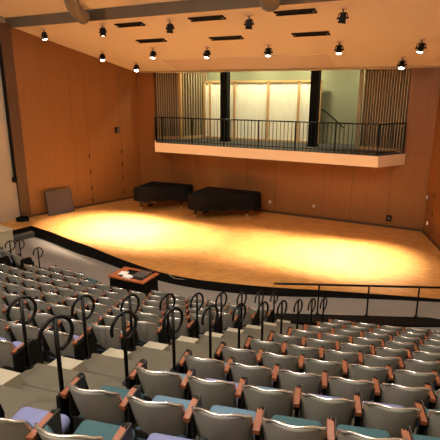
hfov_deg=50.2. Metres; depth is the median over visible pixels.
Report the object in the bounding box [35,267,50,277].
chair
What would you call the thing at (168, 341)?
handrail
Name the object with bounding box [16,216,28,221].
cable coil
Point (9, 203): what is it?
wall
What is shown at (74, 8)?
duct
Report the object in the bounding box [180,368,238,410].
chair
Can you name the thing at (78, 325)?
chair
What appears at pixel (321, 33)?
ceiling slot
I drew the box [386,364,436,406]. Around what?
chair
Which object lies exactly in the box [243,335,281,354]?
chair
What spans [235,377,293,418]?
chair
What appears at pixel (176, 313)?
chair
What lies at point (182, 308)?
chair
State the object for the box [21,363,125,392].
floor
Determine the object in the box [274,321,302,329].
floor
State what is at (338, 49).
spotlight
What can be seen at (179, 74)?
wooden post
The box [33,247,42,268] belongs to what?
handrail
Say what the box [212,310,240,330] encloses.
chair
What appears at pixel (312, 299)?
handrail
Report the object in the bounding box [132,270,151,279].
mixer
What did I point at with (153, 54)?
spotlight
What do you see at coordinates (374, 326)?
chair
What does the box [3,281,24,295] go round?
chair
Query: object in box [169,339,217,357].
floor
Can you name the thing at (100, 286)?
chair
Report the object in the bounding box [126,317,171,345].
chair
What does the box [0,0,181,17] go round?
ceiling
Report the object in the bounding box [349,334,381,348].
chair
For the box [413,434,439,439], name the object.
seat cushion
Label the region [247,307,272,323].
chair
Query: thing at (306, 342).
chair
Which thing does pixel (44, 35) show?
spotlight
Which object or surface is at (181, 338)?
step
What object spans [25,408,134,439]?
chair
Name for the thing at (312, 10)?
ceiling slot
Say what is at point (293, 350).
chair
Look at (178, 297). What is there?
chair
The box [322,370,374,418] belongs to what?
chair
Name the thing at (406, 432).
chair
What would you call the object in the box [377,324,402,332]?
chair
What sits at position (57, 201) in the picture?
leaning board
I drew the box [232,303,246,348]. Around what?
handrail
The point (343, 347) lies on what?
chair
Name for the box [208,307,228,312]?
chair
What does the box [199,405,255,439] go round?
seat cushion
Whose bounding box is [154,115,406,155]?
balcony railing
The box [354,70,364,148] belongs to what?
wooden post
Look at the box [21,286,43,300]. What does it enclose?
chair
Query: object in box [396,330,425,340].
chair
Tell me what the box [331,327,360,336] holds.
chair
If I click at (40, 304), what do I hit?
chair
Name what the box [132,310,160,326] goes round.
chair
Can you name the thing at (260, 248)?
floor
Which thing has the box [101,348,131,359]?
step
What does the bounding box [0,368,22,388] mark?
step
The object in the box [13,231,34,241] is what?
step
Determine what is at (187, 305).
chair
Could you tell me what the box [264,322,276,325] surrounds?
step
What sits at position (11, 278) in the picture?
chair
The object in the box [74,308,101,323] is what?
chair
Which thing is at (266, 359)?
chair
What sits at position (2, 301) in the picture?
chair
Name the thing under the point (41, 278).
chair
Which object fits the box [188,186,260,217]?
grand piano
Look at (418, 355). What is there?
chair
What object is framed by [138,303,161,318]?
chair
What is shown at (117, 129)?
wall speaker
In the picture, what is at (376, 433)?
seat cushion
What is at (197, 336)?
handrail
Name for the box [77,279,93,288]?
chair
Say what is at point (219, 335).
step
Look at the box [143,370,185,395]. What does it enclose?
seat cushion
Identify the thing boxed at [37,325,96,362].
chair
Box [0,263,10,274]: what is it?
chair
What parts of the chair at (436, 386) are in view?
armrest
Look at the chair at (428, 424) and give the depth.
3.77 m
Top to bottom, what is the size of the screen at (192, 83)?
3.480 m
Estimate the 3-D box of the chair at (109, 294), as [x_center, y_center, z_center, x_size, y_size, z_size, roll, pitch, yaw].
[-2.221,1.742,10.150,0.502,0.665,0.600,7,17,24]
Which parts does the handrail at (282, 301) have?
post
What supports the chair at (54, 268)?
on the floor
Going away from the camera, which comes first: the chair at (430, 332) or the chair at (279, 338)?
the chair at (279, 338)
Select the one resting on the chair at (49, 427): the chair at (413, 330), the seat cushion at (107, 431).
the seat cushion at (107, 431)
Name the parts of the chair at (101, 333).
edge trim, backrest, panel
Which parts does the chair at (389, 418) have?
leg, armrest, backrest, edge trim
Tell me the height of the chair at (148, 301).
0.665 m
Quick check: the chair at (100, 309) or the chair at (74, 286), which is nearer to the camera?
the chair at (100, 309)
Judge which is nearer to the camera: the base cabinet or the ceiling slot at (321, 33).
the ceiling slot at (321, 33)
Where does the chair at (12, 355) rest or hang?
on the floor at (45, 363)
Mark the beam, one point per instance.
(184, 6)
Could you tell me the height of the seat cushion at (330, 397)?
0.136 m
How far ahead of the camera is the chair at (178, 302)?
10.16 m
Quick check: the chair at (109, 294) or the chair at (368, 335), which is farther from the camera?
the chair at (109, 294)
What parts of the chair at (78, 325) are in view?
backrest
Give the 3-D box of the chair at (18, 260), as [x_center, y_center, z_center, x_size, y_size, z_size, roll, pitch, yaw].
[-5.923,1.238,14.074,0.576,0.665,0.600,11,19,34]
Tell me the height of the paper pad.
0.045 m
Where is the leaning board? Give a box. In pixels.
[44,188,74,215]
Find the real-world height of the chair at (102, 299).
0.665 m
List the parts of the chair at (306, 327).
backrest, edge trim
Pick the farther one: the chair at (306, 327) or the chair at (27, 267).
the chair at (27, 267)
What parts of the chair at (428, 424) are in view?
leg, armrest, backrest, edge trim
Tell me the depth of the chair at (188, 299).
10.88 m
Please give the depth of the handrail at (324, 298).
10.02 m
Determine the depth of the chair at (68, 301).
8.26 m
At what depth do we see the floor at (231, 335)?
8.21 m
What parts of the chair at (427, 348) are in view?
backrest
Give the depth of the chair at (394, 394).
4.45 m
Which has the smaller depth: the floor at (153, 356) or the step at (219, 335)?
the floor at (153, 356)
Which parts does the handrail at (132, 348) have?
post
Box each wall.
[0,16,19,222]
[11,28,140,216]
[136,68,439,231]
[154,73,157,135]
[207,70,365,144]
[421,89,439,250]
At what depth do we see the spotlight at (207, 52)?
17.18 m
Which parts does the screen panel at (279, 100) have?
pleated panel, pleated panel, pleated panel, frame sill, pleated panel, pleated panel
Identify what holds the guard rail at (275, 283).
on the trim at (395, 321)
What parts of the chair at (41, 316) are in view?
edge trim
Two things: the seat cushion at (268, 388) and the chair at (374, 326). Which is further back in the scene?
the chair at (374, 326)
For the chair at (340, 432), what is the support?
on the floor at (24, 387)
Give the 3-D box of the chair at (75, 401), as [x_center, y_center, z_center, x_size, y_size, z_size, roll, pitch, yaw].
[-0.945,1.459,3.745,0.518,0.665,0.600,4,16,16]
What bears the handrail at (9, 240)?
on the floor
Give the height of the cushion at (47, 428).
0.365 m
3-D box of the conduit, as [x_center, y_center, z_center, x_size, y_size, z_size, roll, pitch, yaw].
[-8.277,-4.382,18.150,0.124,5.920,0.140,8,17,26]
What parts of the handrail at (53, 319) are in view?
post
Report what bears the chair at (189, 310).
on the floor
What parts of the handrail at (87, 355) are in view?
post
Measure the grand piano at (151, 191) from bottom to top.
1.040 m
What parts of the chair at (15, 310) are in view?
edge trim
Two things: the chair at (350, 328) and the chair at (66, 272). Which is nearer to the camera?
the chair at (350, 328)
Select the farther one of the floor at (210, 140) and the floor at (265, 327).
the floor at (210, 140)
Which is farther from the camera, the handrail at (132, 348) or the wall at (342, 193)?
the wall at (342, 193)
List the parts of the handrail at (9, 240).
post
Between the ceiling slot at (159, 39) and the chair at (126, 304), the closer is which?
the chair at (126, 304)
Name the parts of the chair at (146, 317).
edge trim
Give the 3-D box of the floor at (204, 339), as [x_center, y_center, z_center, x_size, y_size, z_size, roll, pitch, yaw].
[0.148,2.155,7.445,1.242,0.385,0.355,5,16,17]
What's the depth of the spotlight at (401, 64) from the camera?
15.72 m
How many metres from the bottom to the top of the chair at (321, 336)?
0.665 m
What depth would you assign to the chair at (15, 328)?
5.60 m
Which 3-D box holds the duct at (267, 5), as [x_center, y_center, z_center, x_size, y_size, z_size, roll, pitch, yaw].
[1.264,-5.886,12.219,0.562,0.762,1.173,3,16,11]
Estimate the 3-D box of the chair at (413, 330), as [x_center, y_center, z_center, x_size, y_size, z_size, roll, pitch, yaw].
[4.038,2.433,9.795,0.502,0.665,0.600,3,16,12]
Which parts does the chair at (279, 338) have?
edge trim, backrest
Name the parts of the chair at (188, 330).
backrest, panel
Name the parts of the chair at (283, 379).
armrest, leg, edge trim, backrest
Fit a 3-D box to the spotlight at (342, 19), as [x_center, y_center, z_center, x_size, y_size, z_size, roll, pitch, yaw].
[3.336,-5.553,12.749,0.320,0.446,0.222,8,17,26]
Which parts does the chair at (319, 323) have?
backrest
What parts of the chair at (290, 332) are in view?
backrest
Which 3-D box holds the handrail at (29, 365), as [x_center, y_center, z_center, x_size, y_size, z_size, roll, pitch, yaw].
[-1.957,1.127,4.708,0.099,0.786,0.317,8,17,26]
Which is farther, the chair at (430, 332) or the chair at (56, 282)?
the chair at (56, 282)
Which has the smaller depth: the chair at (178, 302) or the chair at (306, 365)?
the chair at (306, 365)
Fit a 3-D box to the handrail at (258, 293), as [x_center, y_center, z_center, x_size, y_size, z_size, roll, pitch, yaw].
[0.796,1.824,9.605,0.099,0.800,0.317,8,17,26]
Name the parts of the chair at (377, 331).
backrest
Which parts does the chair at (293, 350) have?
armrest, edge trim, backrest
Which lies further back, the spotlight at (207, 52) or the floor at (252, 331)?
the spotlight at (207, 52)
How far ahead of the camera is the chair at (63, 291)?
9.35 m
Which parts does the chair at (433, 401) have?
leg, armrest, backrest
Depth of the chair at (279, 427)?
3.14 m
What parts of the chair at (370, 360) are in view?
armrest, backrest, edge trim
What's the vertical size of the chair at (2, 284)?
0.665 m
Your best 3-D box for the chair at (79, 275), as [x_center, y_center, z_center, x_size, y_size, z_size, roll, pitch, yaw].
[-3.645,1.634,12.656,0.502,0.665,0.600,9,18,29]
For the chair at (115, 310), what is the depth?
7.90 m
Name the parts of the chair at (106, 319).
backrest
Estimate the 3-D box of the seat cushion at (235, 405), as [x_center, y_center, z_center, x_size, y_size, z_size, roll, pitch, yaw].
[-0.021,1.678,4.410,0.400,0.136,0.460,4,16,15]
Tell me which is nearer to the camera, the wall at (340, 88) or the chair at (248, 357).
the chair at (248, 357)
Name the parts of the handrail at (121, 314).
post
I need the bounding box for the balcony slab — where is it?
[155,140,405,167]
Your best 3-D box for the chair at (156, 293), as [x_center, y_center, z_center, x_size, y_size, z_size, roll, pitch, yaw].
[-1.443,1.940,11.560,0.502,0.665,0.600,7,17,24]
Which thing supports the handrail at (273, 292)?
on the floor at (284, 324)
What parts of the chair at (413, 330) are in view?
backrest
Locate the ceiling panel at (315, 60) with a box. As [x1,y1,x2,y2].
[162,54,334,69]
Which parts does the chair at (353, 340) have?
backrest, edge trim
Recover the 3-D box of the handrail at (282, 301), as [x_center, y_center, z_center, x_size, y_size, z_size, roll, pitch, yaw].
[1.041,1.711,7.953,0.099,0.766,0.317,8,17,26]
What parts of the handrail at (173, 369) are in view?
post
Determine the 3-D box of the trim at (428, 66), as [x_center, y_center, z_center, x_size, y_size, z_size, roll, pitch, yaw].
[1.827,-6.097,18.918,13.100,0.170,0.080,8,17,26]
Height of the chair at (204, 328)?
0.665 m
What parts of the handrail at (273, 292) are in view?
post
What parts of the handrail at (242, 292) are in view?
post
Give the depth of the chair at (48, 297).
8.45 m
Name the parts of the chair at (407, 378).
armrest, backrest, edge trim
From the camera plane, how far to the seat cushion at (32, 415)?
3.23 m
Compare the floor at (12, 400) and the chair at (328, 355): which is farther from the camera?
the chair at (328, 355)
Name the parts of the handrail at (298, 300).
post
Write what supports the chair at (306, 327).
on the floor
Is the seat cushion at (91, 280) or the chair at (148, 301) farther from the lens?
the seat cushion at (91, 280)
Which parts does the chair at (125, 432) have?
armrest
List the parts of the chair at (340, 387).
leg, armrest, backrest, edge trim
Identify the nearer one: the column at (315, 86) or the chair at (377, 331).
the chair at (377, 331)
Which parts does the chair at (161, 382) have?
panel, armrest, edge trim, backrest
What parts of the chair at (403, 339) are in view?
edge trim, backrest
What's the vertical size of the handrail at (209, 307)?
0.766 m
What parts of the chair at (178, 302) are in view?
backrest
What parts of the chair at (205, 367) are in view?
panel, armrest, edge trim, backrest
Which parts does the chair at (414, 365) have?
armrest, edge trim, backrest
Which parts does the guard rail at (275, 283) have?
post, rail, post, post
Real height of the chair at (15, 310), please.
0.665 m
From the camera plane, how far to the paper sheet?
12.48 m
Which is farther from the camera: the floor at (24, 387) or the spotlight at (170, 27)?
the spotlight at (170, 27)
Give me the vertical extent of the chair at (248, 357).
0.665 m
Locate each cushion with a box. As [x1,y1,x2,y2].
[11,341,22,366]
[11,406,69,433]
[43,425,53,432]
[73,420,134,439]
[78,385,142,425]
[88,278,97,284]
[136,395,190,439]
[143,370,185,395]
[147,433,191,439]
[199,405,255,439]
[204,378,238,407]
[255,386,288,390]
[271,415,321,426]
[314,394,343,398]
[337,424,390,437]
[363,401,403,407]
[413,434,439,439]
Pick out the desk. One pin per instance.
(146, 285)
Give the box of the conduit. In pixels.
[0,48,16,181]
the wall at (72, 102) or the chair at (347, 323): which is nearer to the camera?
the chair at (347, 323)
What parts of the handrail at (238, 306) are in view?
post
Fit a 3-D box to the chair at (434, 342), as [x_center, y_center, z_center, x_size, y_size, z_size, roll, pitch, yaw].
[3.739,2.267,8.269,0.502,0.665,0.600,3,16,11]
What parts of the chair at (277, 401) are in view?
leg, armrest, edge trim, backrest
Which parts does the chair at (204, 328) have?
backrest, panel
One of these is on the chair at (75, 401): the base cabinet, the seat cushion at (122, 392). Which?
the seat cushion at (122, 392)
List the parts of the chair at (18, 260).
backrest, panel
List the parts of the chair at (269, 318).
backrest, panel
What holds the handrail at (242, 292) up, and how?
on the floor at (252, 331)
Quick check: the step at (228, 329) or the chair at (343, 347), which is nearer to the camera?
the chair at (343, 347)
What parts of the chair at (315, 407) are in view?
leg, armrest, backrest, edge trim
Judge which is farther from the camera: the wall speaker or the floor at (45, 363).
the wall speaker
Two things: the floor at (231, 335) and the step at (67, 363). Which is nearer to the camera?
the step at (67, 363)
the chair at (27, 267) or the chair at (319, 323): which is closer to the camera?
the chair at (319, 323)
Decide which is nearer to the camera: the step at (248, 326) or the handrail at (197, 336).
the handrail at (197, 336)
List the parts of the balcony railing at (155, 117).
post, post, post, post, post, rail, rail, post, post, post, post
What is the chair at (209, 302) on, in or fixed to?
on the floor
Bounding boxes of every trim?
[0,23,31,216]
[12,226,439,301]
[135,65,439,72]
[274,313,439,326]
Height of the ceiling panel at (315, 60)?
0.386 m
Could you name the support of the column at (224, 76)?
on the floor at (210, 140)
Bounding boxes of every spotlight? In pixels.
[41,28,47,40]
[99,23,106,36]
[99,50,105,61]
[133,61,139,71]
[149,47,156,59]
[165,19,174,32]
[203,46,210,58]
[244,14,253,29]
[264,43,272,56]
[334,40,343,54]
[337,6,348,23]
[397,56,406,69]
[415,38,426,53]
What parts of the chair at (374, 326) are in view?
backrest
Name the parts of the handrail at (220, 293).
post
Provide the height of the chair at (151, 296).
0.665 m
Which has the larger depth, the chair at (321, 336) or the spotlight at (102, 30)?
the spotlight at (102, 30)
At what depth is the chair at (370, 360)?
5.96 m
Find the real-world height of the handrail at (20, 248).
1.056 m
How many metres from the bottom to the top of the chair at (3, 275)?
0.665 m
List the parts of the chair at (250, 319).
backrest, panel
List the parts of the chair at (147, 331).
edge trim, backrest, panel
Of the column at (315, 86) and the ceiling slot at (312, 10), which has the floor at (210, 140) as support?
the column at (315, 86)
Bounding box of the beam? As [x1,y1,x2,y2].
[5,0,338,27]
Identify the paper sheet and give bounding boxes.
[119,271,128,274]
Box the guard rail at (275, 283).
[274,282,439,317]
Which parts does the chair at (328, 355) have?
armrest, backrest, edge trim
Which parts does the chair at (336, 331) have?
backrest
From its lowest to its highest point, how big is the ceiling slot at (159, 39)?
0.123 m
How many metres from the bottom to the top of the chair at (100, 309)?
0.665 m
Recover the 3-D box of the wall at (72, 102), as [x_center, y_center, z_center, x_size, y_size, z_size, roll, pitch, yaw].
[-5.948,-4.243,20.605,5.591,7.630,0.180,-15,21,-42]
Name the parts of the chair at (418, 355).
armrest, edge trim, backrest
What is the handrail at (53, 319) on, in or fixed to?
on the floor at (12, 400)
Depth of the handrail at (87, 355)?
5.39 m
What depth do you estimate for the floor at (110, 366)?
5.32 m
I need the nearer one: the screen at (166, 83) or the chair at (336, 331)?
the chair at (336, 331)
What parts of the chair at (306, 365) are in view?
armrest, backrest, edge trim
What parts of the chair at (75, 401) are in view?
armrest, panel, leg, edge trim, backrest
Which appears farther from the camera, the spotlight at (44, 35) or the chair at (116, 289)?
the spotlight at (44, 35)
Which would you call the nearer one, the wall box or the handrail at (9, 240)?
the handrail at (9, 240)
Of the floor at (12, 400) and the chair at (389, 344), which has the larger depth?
the chair at (389, 344)
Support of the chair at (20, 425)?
on the floor
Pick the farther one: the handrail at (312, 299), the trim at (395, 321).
the trim at (395, 321)
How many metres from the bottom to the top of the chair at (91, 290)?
0.665 m
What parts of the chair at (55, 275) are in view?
backrest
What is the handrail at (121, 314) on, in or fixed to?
on the floor at (42, 376)
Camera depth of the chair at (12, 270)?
11.20 m
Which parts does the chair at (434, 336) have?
backrest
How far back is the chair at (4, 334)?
5.83 m
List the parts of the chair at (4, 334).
backrest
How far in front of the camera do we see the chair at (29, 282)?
9.79 m
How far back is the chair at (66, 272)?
12.59 m
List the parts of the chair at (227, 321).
backrest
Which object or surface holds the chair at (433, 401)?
on the floor
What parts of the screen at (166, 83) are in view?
rail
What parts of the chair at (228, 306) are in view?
backrest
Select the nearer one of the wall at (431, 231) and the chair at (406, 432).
the chair at (406, 432)
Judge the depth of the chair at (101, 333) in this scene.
6.21 m
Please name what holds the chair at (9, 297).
on the floor
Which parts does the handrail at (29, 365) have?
post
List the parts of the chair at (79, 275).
backrest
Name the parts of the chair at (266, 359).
armrest, edge trim, backrest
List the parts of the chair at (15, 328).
armrest, edge trim, backrest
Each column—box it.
[219,72,229,141]
[307,70,321,146]
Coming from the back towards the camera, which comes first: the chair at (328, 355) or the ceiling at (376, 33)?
the ceiling at (376, 33)
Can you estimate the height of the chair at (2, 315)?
0.665 m
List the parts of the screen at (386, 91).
rail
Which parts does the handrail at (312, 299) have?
post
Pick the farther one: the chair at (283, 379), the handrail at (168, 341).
the handrail at (168, 341)
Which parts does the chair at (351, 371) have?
armrest, backrest, edge trim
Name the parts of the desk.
recessed panel, frame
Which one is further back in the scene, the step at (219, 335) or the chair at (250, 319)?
the chair at (250, 319)
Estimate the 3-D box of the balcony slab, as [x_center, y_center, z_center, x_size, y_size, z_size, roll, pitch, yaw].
[1.608,-2.794,19.303,11.150,0.400,1.200,8,17,26]
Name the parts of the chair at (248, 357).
panel, armrest, edge trim, backrest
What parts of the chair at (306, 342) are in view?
armrest, edge trim, backrest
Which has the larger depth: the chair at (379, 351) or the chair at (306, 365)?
the chair at (379, 351)
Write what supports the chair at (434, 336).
on the floor
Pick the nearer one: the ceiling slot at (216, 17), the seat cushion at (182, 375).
the seat cushion at (182, 375)
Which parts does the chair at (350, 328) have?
backrest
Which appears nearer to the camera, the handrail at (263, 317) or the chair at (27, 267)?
the handrail at (263, 317)
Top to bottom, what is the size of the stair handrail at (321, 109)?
0.896 m
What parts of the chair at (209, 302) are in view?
backrest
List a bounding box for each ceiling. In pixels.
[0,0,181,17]
[15,0,439,72]
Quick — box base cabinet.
[0,225,14,253]
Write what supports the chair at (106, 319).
on the floor
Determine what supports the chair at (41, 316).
on the floor
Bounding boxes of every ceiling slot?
[114,22,145,27]
[136,38,166,42]
[188,15,225,21]
[209,35,243,40]
[273,8,316,15]
[291,31,330,36]
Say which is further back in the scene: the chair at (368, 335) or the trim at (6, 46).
the trim at (6, 46)
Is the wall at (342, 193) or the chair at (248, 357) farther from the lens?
the wall at (342, 193)
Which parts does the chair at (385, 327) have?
backrest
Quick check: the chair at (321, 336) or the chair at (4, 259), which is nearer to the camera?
the chair at (321, 336)
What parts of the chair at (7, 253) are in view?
backrest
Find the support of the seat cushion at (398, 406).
on the chair at (389, 418)
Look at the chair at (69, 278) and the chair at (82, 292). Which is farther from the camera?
the chair at (69, 278)
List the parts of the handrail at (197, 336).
post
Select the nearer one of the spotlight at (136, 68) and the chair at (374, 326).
the chair at (374, 326)
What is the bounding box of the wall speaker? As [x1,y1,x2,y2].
[115,127,119,132]
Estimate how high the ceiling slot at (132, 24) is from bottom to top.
0.123 m
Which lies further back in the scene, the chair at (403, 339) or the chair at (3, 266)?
the chair at (3, 266)
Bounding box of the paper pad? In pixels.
[122,274,132,278]
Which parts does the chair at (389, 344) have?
edge trim, backrest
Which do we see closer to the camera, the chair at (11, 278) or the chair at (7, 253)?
the chair at (11, 278)
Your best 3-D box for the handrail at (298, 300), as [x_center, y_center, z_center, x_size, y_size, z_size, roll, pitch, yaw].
[1.429,1.811,8.655,0.099,0.766,0.317,8,17,26]
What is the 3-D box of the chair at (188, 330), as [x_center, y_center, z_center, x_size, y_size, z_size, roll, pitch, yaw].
[-0.675,1.801,7.820,0.576,0.665,0.600,5,17,19]
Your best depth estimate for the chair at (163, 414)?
3.40 m
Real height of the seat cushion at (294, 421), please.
0.136 m
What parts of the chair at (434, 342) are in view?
backrest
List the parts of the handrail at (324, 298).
post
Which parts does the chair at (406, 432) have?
armrest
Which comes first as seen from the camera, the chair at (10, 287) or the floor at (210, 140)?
the chair at (10, 287)
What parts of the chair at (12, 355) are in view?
backrest, edge trim, armrest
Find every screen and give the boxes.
[156,73,178,138]
[182,72,206,138]
[359,68,411,152]
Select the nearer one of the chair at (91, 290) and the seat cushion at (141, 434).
the seat cushion at (141, 434)
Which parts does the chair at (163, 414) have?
armrest, leg, edge trim, backrest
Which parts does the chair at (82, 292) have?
backrest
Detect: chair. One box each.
[0,255,11,266]
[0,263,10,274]
[0,269,7,282]
[0,281,6,292]
[0,291,5,304]
[0,303,6,321]
[0,319,12,341]
[0,338,43,372]
[0,404,69,439]
[1,249,22,265]
[1,291,27,309]
[2,303,32,325]
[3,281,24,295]
[4,318,49,351]
[5,273,23,286]
[8,266,23,277]
[11,253,34,270]
[20,278,39,290]
[21,270,37,281]
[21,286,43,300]
[23,264,37,273]
[23,296,50,314]
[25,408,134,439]
[28,309,60,331]
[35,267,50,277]
[35,274,53,285]
[37,282,57,294]
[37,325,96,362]
[40,291,64,305]
[46,302,74,319]
[47,265,60,273]
[48,271,64,280]
[51,278,69,288]
[55,286,76,298]
[56,372,142,434]
[58,315,97,342]
[60,269,74,277]
[61,295,86,309]
[62,275,79,284]
[67,282,85,292]
[72,272,97,284]
[74,290,95,302]
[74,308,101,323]
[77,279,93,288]
[85,286,103,297]
[85,300,109,315]
[87,321,138,353]
[94,282,110,292]
[94,295,117,308]
[98,312,129,330]
[102,290,122,301]
[107,305,132,320]
[111,286,127,296]
[112,422,191,439]
[115,299,136,311]
[119,385,190,439]
[121,294,142,306]
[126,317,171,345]
[126,359,185,400]
[127,290,145,301]
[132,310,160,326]
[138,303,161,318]
[141,298,163,311]
[145,294,165,305]
[149,290,165,299]
[159,316,199,339]
[161,308,187,321]
[163,302,185,312]
[164,297,186,309]
[169,293,185,300]
[176,349,226,380]
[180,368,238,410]
[183,395,255,439]
[185,297,204,304]
[185,302,206,309]
[185,306,208,315]
[186,312,222,334]
[204,300,224,307]
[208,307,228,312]
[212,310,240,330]
[214,341,257,365]
[224,357,272,387]
[225,303,243,311]
[229,308,257,326]
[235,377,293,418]
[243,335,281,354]
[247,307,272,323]
[252,405,327,439]
[256,348,298,372]
[267,330,301,345]
[271,363,321,409]
[281,341,319,372]
[286,327,317,338]
[293,384,355,426]
[298,354,342,392]
[301,335,335,359]
[302,323,331,333]
[316,320,342,329]
[318,331,348,349]
[319,346,358,376]
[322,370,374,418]
[327,416,407,439]
[328,318,352,325]
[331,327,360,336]
[336,340,371,363]
[342,359,388,399]
[343,324,369,332]
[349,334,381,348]
[353,321,377,328]
[353,392,420,438]
[358,350,399,382]
[360,330,389,341]
[369,327,396,337]
[370,344,407,368]
[372,376,430,426]
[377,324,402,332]
[380,338,414,358]
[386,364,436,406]
[389,334,420,346]
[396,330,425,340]
[397,355,439,372]
[400,425,439,439]
[402,326,429,335]
[405,347,439,361]
[412,342,439,352]
[415,400,439,436]
[418,336,439,345]
[423,332,439,339]
[424,382,439,409]
[427,329,439,335]
[431,369,439,390]
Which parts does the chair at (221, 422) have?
armrest, leg, edge trim, backrest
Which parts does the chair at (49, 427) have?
armrest, backrest, edge trim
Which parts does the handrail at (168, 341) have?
post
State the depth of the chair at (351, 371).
5.25 m
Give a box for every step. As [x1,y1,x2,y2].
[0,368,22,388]
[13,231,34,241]
[48,356,84,372]
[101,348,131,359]
[143,341,168,350]
[176,336,198,343]
[204,331,223,337]
[226,328,244,333]
[246,324,260,328]
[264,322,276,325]
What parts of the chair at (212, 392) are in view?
leg, armrest, edge trim, backrest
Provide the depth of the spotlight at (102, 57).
19.28 m
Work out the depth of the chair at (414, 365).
5.85 m
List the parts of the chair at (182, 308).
backrest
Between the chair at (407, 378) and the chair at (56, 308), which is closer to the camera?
the chair at (407, 378)
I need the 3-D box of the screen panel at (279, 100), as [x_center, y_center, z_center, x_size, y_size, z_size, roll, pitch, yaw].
[1.744,-4.927,21.215,5.670,2.640,0.110,8,17,26]
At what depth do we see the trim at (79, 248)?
13.21 m
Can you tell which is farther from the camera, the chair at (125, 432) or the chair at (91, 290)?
the chair at (91, 290)
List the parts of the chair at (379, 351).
armrest, edge trim, backrest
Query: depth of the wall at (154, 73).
21.84 m
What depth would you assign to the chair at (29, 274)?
10.96 m
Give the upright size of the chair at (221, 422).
0.665 m
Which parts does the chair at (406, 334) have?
backrest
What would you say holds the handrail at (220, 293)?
on the floor at (231, 335)
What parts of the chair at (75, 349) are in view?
backrest, edge trim, armrest, panel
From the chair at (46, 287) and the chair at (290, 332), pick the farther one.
the chair at (46, 287)
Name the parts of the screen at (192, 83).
rail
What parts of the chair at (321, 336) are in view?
edge trim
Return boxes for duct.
[64,0,89,24]
[260,0,280,11]
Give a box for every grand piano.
[133,181,192,209]
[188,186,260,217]
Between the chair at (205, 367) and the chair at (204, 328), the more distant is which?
the chair at (204, 328)
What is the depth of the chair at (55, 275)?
11.65 m
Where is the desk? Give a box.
[108,267,158,296]
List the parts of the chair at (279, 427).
armrest, edge trim, backrest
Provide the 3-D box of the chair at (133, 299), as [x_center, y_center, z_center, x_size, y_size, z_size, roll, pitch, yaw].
[-1.770,1.797,9.953,0.502,0.665,0.600,7,17,23]
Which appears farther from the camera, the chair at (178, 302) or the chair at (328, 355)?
the chair at (178, 302)
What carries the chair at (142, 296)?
on the floor
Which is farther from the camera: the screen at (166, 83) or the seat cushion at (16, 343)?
the screen at (166, 83)
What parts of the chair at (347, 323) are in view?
backrest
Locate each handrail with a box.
[5,240,14,265]
[6,296,36,369]
[14,239,24,256]
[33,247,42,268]
[37,314,73,391]
[70,294,94,358]
[109,310,136,385]
[120,294,139,350]
[159,293,175,344]
[162,307,183,371]
[190,292,203,338]
[201,304,218,358]
[215,292,226,333]
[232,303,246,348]
[236,291,246,329]
[254,291,263,325]
[256,301,268,340]
[270,290,278,322]
[276,300,286,333]
[293,299,302,328]
[307,298,315,324]
[320,297,326,321]
[321,109,343,127]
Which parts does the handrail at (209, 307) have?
post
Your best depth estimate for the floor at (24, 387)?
4.42 m
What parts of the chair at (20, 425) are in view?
panel, backrest, edge trim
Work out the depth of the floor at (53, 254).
12.62 m
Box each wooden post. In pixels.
[178,73,182,138]
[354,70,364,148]
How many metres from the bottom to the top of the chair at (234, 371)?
0.665 m
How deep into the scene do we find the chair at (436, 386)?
5.24 m
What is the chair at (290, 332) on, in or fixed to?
on the floor
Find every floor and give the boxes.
[0,198,439,298]
[0,385,56,418]
[15,237,439,331]
[19,384,254,439]
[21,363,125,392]
[44,362,416,433]
[83,353,170,378]
[130,346,203,367]
[156,137,403,155]
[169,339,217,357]
[199,334,244,348]
[222,330,267,341]
[242,327,286,336]
[259,324,299,332]
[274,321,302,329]
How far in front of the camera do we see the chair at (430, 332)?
9.50 m
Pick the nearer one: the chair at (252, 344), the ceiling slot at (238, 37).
the chair at (252, 344)
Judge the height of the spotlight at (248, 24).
0.441 m
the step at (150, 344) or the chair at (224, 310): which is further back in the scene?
the chair at (224, 310)
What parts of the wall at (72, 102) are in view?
skirting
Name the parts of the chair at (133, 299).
backrest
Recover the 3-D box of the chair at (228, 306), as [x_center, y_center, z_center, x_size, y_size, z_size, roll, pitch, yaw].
[0.388,2.145,10.827,0.502,0.665,0.600,6,17,20]
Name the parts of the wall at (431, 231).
skirting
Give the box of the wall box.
[386,215,391,221]
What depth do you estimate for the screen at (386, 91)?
17.50 m
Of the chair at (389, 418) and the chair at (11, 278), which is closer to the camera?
the chair at (389, 418)
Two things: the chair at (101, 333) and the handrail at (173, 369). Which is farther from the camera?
the chair at (101, 333)
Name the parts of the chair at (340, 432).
armrest, backrest, edge trim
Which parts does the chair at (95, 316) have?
edge trim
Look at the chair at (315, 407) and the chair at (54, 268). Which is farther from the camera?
the chair at (54, 268)
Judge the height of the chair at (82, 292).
0.665 m
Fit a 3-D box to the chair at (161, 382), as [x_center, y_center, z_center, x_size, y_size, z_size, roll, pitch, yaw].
[-0.553,1.556,4.456,0.518,0.665,0.600,4,16,16]
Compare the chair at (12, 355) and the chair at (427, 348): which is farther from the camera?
the chair at (427, 348)
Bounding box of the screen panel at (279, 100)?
[203,80,321,142]
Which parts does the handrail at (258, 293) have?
post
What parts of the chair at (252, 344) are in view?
armrest, edge trim, backrest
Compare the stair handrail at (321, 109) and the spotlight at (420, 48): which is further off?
the stair handrail at (321, 109)
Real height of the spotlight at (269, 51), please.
0.454 m
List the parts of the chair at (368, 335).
edge trim, backrest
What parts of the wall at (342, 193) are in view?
skirting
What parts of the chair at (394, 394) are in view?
leg, armrest, backrest, edge trim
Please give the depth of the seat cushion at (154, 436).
3.03 m
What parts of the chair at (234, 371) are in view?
armrest, edge trim, backrest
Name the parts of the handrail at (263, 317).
post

